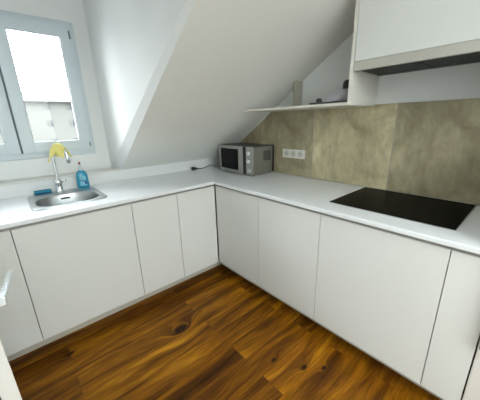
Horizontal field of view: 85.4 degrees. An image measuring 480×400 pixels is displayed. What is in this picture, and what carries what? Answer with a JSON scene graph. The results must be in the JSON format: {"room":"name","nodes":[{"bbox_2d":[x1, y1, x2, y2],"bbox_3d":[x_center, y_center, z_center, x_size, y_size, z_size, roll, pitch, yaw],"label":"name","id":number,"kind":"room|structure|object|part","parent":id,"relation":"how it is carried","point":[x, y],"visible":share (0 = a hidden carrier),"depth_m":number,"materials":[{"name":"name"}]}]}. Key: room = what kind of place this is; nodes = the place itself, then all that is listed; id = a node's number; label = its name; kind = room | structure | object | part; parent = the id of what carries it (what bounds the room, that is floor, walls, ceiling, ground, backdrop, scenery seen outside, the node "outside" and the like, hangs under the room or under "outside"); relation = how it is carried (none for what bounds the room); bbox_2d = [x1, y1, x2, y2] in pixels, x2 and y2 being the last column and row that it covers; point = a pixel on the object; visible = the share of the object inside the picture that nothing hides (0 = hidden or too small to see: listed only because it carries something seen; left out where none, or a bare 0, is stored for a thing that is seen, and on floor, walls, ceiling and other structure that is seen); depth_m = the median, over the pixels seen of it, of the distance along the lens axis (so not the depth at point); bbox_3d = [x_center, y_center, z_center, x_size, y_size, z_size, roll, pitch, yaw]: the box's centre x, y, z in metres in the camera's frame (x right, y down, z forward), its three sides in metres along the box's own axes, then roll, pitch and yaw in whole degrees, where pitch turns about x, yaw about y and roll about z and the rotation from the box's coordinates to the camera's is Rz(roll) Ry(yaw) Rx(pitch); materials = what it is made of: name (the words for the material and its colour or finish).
{"room":"kitchen","nodes":[
{"label":"kitchen","id":0,"kind":"room"},
{"bbox_2d":[0,0,219,229],"bbox_3d":[-1.200,-0.560,2.330,2.456,2.550,0.305,-16,22,-39],"label":"wall","id":1,"kind":"structure","parent":0,"point":[71,11],"depth_m":2.10,"materials":[{"name":"white paint"}]},
{"bbox_2d":[0,10,95,160],"bbox_3d":[-1.672,-0.789,1.849,1.010,0.994,0.101,-16,22,-39],"label":"window","id":2,"kind":"structure","parent":1,"relation":"in","point":[15,128],"depth_m":1.92,"materials":[{"name":"plastic"}]},
{"bbox_3d":[-1.844,-0.742,1.688,0.471,0.922,0.064,-16,22,-39],"label":"sash","id":3,"kind":"part","parent":2,"relation":"part of","materials":[{"name":"plastic"}]},
{"bbox_2d":[0,167,120,186],"bbox_3d":[-1.586,-0.155,1.980,1.268,0.016,0.161,-16,22,-39],"label":"trim","id":4,"kind":"structure","parent":1,"relation":"attached to","point":[110,169],"depth_m":2.03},
{"bbox_2d":[83,0,195,169],"bbox_3d":[-0.386,-0.766,1.365,0.092,1.480,2.393,-16,22,-39],"label":"wall","id":5,"kind":"structure","parent":0,"point":[133,43],"depth_m":1.68,"materials":[{"name":"white paint"}]},
{"bbox_2d":[0,241,476,399],"bbox_3d":[0.274,1.143,1.145,2.656,0.100,4.650,-16,22,-39],"label":"floor","id":6,"kind":"structure","parent":0,"point":[214,334],"depth_m":1.60,"materials":[{"name":"brown wood"}]},
{"bbox_2d":[0,271,21,399],"bbox_3d":[-1.043,0.113,0.997,1.042,2.014,0.128,12,22,38],"label":"door","id":7,"kind":"structure","parent":6,"relation":"on","point":[9,390],"depth_m":0.77,"materials":[{"name":"white paint"}]},
{"bbox_3d":[-0.737,0.274,0.799,0.049,0.066,0.269,-14,21,-36],"label":"handle","id":8,"kind":"part","parent":7,"relation":"part of","materials":[{"name":"silver metal"}]},
{"bbox_2d":[0,228,45,361],"bbox_3d":[-1.604,0.547,1.600,0.462,0.874,0.633,-16,22,-39],"label":"base cabinet","id":9,"kind":"object","parent":6,"relation":"on","point":[20,330],"visible":0.86,"depth_m":1.49,"materials":[{"name":"paint"}]},
{"bbox_2d":[10,202,144,343],"bbox_3d":[-1.192,0.432,1.946,0.640,0.874,0.633,-16,22,-39],"label":"base cabinet","id":10,"kind":"object","parent":6,"relation":"on","point":[82,269],"visible":0.94,"depth_m":1.67,"materials":[{"name":"paint"}]},
{"bbox_3d":[-1.009,0.081,1.611,0.640,0.018,0.040,-16,22,-39],"label":"grip rail","id":11,"kind":"part","parent":10,"relation":"part of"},
{"bbox_2d":[131,192,184,300],"bbox_3d":[-0.822,0.328,2.257,0.349,0.874,0.633,-16,22,-39],"label":"base cabinet","id":12,"kind":"object","parent":6,"relation":"on","point":[155,219],"visible":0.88,"depth_m":2.00,"materials":[{"name":"paint"}]},
{"bbox_3d":[-0.639,-0.023,1.922,0.349,0.018,0.040,-16,22,-39],"label":"grip rail","id":13,"kind":"part","parent":12,"relation":"part of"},
{"bbox_2d":[176,184,220,282],"bbox_3d":[-0.514,0.241,2.515,0.472,0.874,0.633,-16,22,-39],"label":"base cabinet","id":14,"kind":"object","parent":6,"relation":"on","point":[196,206],"depth_m":2.23,"materials":[{"name":"paint"}]},
{"bbox_3d":[-0.370,-0.099,2.148,0.370,0.018,0.040,-16,22,-39],"label":"grip rail","id":15,"kind":"part","parent":14,"relation":"part of","materials":[{"name":"white laminate"}]},
{"bbox_3d":[-0.205,0.232,2.396,0.014,0.745,0.014,-16,22,-39],"label":"corner filler","id":16,"kind":"part","parent":14,"relation":"part of","materials":[{"name":"white laminate"}]},
{"bbox_2d":[215,185,267,292],"bbox_3d":[0.163,0.254,2.414,0.620,0.874,0.638,-16,22,-39],"label":"base cabinet","id":17,"kind":"object","parent":6,"relation":"on","point":[237,211],"visible":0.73,"depth_m":2.13,"materials":[{"name":"paint"}]},
{"bbox_3d":[-0.026,-0.085,2.071,0.040,0.018,0.530,-16,22,-39],"label":"grip rail","id":18,"kind":"part","parent":17,"relation":"part of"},
{"bbox_2d":[259,196,321,324],"bbox_3d":[0.542,0.368,2.002,0.620,0.874,0.505,-16,22,-39],"label":"base cabinet","id":19,"kind":"object","parent":6,"relation":"on","point":[289,234],"visible":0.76,"depth_m":1.76,"materials":[{"name":"paint"}]},
{"bbox_3d":[0.317,0.019,1.698,0.040,0.018,0.505,-16,22,-39],"label":"grip rail","id":20,"kind":"part","parent":19,"relation":"part of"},
{"bbox_2d":[314,213,451,387],"bbox_3d":[0.910,0.479,1.601,0.620,0.874,0.605,-16,22,-39],"label":"base cabinet","id":21,"kind":"object","parent":6,"relation":"on","point":[378,290],"visible":0.85,"depth_m":1.34,"materials":[{"name":"paint"}]},
{"bbox_2d":[0,165,479,254],"bbox_3d":[-0.287,0.087,1.450,2.440,0.026,2.430,-16,22,-39],"label":"countertop","id":22,"kind":"structure","parent":21,"relation":"on","point":[308,193],"depth_m":1.73,"materials":[{"name":"laminate"}]},
{"bbox_2d":[33,189,51,194],"bbox_3d":[-1.482,-0.062,1.955,0.107,0.026,0.040,-16,22,-39],"label":"sponge","id":23,"kind":"object","parent":22,"relation":"on","point":[38,192],"visible":0.92,"depth_m":1.94,"materials":[{"name":"blue plastic"}]},
{"bbox_2d":[51,149,70,192],"bbox_3d":[-1.308,-0.228,1.915,0.162,0.350,0.056,-1,17,1],"label":"tap","id":24,"kind":"object","parent":22,"relation":"on","point":[58,182],"visible":0.71,"depth_m":1.92,"materials":[{"name":"silver metal"}]},
{"bbox_2d":[48,143,71,161],"bbox_3d":[-1.302,-0.343,1.870,0.128,0.133,0.110,0,17,5],"label":"cleaning cloth","id":25,"kind":"object","parent":24,"relation":"on","point":[56,149],"visible":0.93,"depth_m":1.84,"materials":[{"name":"yellow fabric"}]},
{"bbox_3d":[-1.302,-0.276,1.893,0.142,0.245,0.021,1,17,9],"label":"spout","id":26,"kind":"part","parent":24,"relation":"part of","materials":[{"name":"silver metal"}]},
{"bbox_2d":[27,187,106,210],"bbox_3d":[-1.216,0.053,1.858,0.430,0.162,0.464,-16,22,-39],"label":"sink","id":27,"kind":"object","parent":22,"relation":"in","point":[46,201],"visible":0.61,"depth_m":1.90,"materials":[{"name":"metal"}]},
{"bbox_3d":[-1.186,0.063,1.826,0.368,0.160,0.320,-16,22,-39],"label":"bowl","id":28,"kind":"part","parent":27,"relation":"part of","materials":[{"name":"metal"}]},
{"bbox_2d":[76,162,89,187],"bbox_3d":[-1.275,-0.204,2.093,0.088,0.208,0.054,-16,22,-39],"label":"dish soap bottle","id":29,"kind":"object","parent":22,"relation":"on","point":[81,175],"visible":0.99,"depth_m":2.08,"materials":[{"name":"blue plastic"}]},
{"bbox_2d":[192,142,273,175],"bbox_3d":[-0.106,-0.416,2.595,0.499,0.265,0.736,-16,22,-39],"label":"microwave","id":30,"kind":"object","parent":22,"relation":"on","point":[253,159],"visible":1,"depth_m":2.42,"materials":[{"name":"silver plastic"}]},
{"bbox_3d":[-0.090,-0.401,2.527,0.023,0.251,0.369,-15,21,-37],"label":"door","id":31,"kind":"part","parent":30,"relation":"part of","materials":[{"name":"silver metal"}]},
{"bbox_3d":[0.089,-0.350,2.341,0.082,0.251,0.014,13,22,40],"label":"control panel","id":32,"kind":"part","parent":30,"relation":"part of","materials":[{"name":"silver metal"}]},
{"bbox_2d":[329,187,475,230],"bbox_3d":[0.924,0.020,1.509,0.493,0.006,0.611,-16,22,-39],"label":"cooktop","id":33,"kind":"object","parent":22,"relation":"in","point":[446,214],"visible":1,"depth_m":1.44,"materials":[{"name":"glass"}]},
{"bbox_3d":[0.924,0.021,1.509,0.493,0.003,0.611,-16,22,-39],"label":"frame","id":34,"kind":"part","parent":33,"relation":"part of","materials":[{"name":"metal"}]},
{"bbox_3d":[0.684,0.130,1.297,0.040,0.018,0.605,-16,22,-39],"label":"grip rail","id":35,"kind":"part","parent":21,"relation":"part of","materials":[{"name":"white laminate"}]},
{"bbox_2d":[421,247,479,399],"bbox_3d":[1.159,0.555,1.329,0.620,0.874,0.148,-16,22,-39],"label":"base cabinet","id":36,"kind":"object","parent":6,"relation":"on","point":[456,332],"visible":0.93,"depth_m":1.11,"materials":[{"name":"paint"}]},
{"bbox_3d":[0.934,0.206,1.026,0.040,0.018,0.148,-16,22,-39],"label":"grip rail","id":37,"kind":"part","parent":36,"relation":"part of","materials":[{"name":"white laminate"}]},
{"bbox_2d":[462,342,479,399],"bbox_3d":[1.388,0.381,0.974,0.642,1.400,0.592,-16,22,-39],"label":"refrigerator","id":38,"kind":"object","parent":6,"relation":"on","point":[472,390],"visible":1,"depth_m":1.10,"materials":[{"name":"white plastic"}]},
{"bbox_2d":[122,0,355,169],"bbox_3d":[0.053,-0.904,1.734,1.186,1.711,2.398,-16,22,-39],"label":"ceiling","id":39,"kind":"structure","parent":0,"point":[229,58],"depth_m":1.67,"materials":[{"name":"paint"}]},
{"bbox_2d":[271,33,479,348],"bbox_3d":[1.201,-0.491,1.543,0.120,2.750,4.650,-16,22,-39],"label":"wall","id":40,"kind":"structure","parent":0,"point":[459,81],"depth_m":1.62,"materials":[{"name":"white paint"}]},
{"bbox_2d":[241,123,260,143],"bbox_3d":[0.015,-0.596,2.814,0.011,0.471,0.586,-16,22,-39],"label":"wall tile","id":41,"kind":"structure","parent":40,"relation":"attached to","point":[254,136],"depth_m":2.63,"materials":[{"name":"concrete"}]},
{"bbox_2d":[240,112,270,141],"bbox_3d":[0.067,-0.673,2.714,0.004,0.476,0.715,-16,22,-39],"label":"trim","id":42,"kind":"structure","parent":40,"relation":"attached to","point":[269,112],"depth_m":2.54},
{"bbox_2d":[261,109,313,177],"bbox_3d":[0.408,-0.521,2.372,0.011,0.564,0.597,-16,22,-39],"label":"wall tile","id":43,"kind":"structure","parent":40,"relation":"attached to","point":[282,129],"depth_m":2.31,"materials":[{"name":"concrete"}]},
{"bbox_2d":[282,149,304,158],"bbox_3d":[0.476,-0.411,2.309,0.012,0.077,0.242,-16,22,-39],"label":"socket","id":44,"kind":"object","parent":43,"relation":"attached to","point":[289,153],"visible":1,"depth_m":2.30,"materials":[{"name":"white plastic"}]},
{"bbox_2d":[293,80,302,105],"bbox_3d":[0.470,-0.857,2.115,0.100,0.202,0.014,-16,22,-39],"label":"trim","id":45,"kind":"structure","parent":40,"relation":"attached to","point":[298,85],"depth_m":2.10,"materials":[{"name":"grey wood"}]},
{"bbox_2d":[243,102,363,111],"bbox_3d":[0.461,-0.698,1.976,0.355,0.017,0.914,-16,22,-39],"label":"wall shelf","id":46,"kind":"object","parent":40,"relation":"attached to","point":[341,104],"visible":0.86,"depth_m":1.83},
{"bbox_2d":[309,100,346,104],"bbox_3d":[0.640,-0.647,1.736,0.200,0.014,0.285,-16,22,-39],"label":"folder","id":47,"kind":"object","parent":46,"relation":"on","point":[342,100],"visible":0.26,"depth_m":1.67,"materials":[{"name":"black plastic"}]},
{"bbox_2d":[322,88,347,101],"bbox_3d":[0.642,-0.691,1.707,0.160,0.087,0.242,-16,22,-39],"label":"plastic bag","id":48,"kind":"object","parent":47,"relation":"on","point":[341,94],"visible":0.62,"depth_m":1.65,"materials":[{"name":"plastic"}]},
{"bbox_2d":[343,80,348,88],"bbox_3d":[0.689,-0.723,1.625,0.096,0.057,0.082,-16,22,-39],"label":"pouch","id":49,"kind":"object","parent":48,"relation":"on","point":[346,82],"visible":0.4,"depth_m":1.60,"materials":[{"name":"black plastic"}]},
{"bbox_2d":[311,109,314,173],"bbox_3d":[0.606,-0.461,2.155,0.012,0.564,0.006,-16,22,-39],"label":"trim","id":50,"kind":"structure","parent":40,"relation":"attached to","point":[314,109],"depth_m":2.15,"materials":[{"name":"tile"}]},
{"bbox_2d":[311,103,397,189],"bbox_3d":[0.807,-0.400,1.937,0.011,0.564,0.602,-16,22,-39],"label":"backsplash panel","id":51,"kind":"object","parent":40,"relation":"attached to","point":[352,145],"depth_m":1.90,"materials":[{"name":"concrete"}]},
{"bbox_2d":[386,103,398,189],"bbox_3d":[1.007,-0.340,1.719,0.012,0.564,0.006,-16,22,-39],"label":"trim","id":52,"kind":"structure","parent":40,"relation":"attached to","point":[398,103],"depth_m":1.71,"materials":[{"name":"tile"}]},
{"bbox_2d":[347,0,479,105],"bbox_3d":[0.970,-0.814,1.330,0.356,0.587,0.646,-16,22,-39],"label":"upper cabinet","id":53,"kind":"object","parent":40,"relation":"attached to","point":[382,28],"visible":0.95,"depth_m":1.26,"materials":[{"name":"paint"}]},
{"bbox_3d":[0.763,-0.877,1.556,0.355,0.587,0.020,-16,22,-39],"label":"panel","id":54,"kind":"part","parent":53,"relation":"part of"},
{"bbox_3d":[0.842,-0.887,1.191,0.019,0.361,0.601,-16,22,-39],"label":"door","id":55,"kind":"part","parent":53,"relation":"part of","materials":[{"name":"paint"}]},
{"bbox_2d":[354,39,479,75],"bbox_3d":[0.971,-0.726,1.356,0.355,0.046,0.600,-16,22,-39],"label":"hood","id":56,"kind":"object","parent":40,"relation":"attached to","point":[468,52],"visible":1,"depth_m":1.29,"materials":[{"name":"metal"}]},
{"bbox_2d":[387,98,479,204],"bbox_3d":[1.208,-0.279,1.501,0.011,0.564,0.602,-16,22,-39],"label":"backsplash panel","id":57,"kind":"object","parent":40,"relation":"attached to","point":[436,149],"depth_m":1.53,"materials":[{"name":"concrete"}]},
{"label":"outside","id":58,"kind":"structure","parent":0,"visible":0},
{"bbox_2d":[0,91,77,143],"bbox_3d":[-39.965,-11.685,53.929,74.726,19.971,13.500,-16,22,-39],"label":"apartment building","id":59,"kind":"structure","parent":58,"point":[50,114],"depth_m":49.01,"materials":[{"name":"concrete"}]}
]}

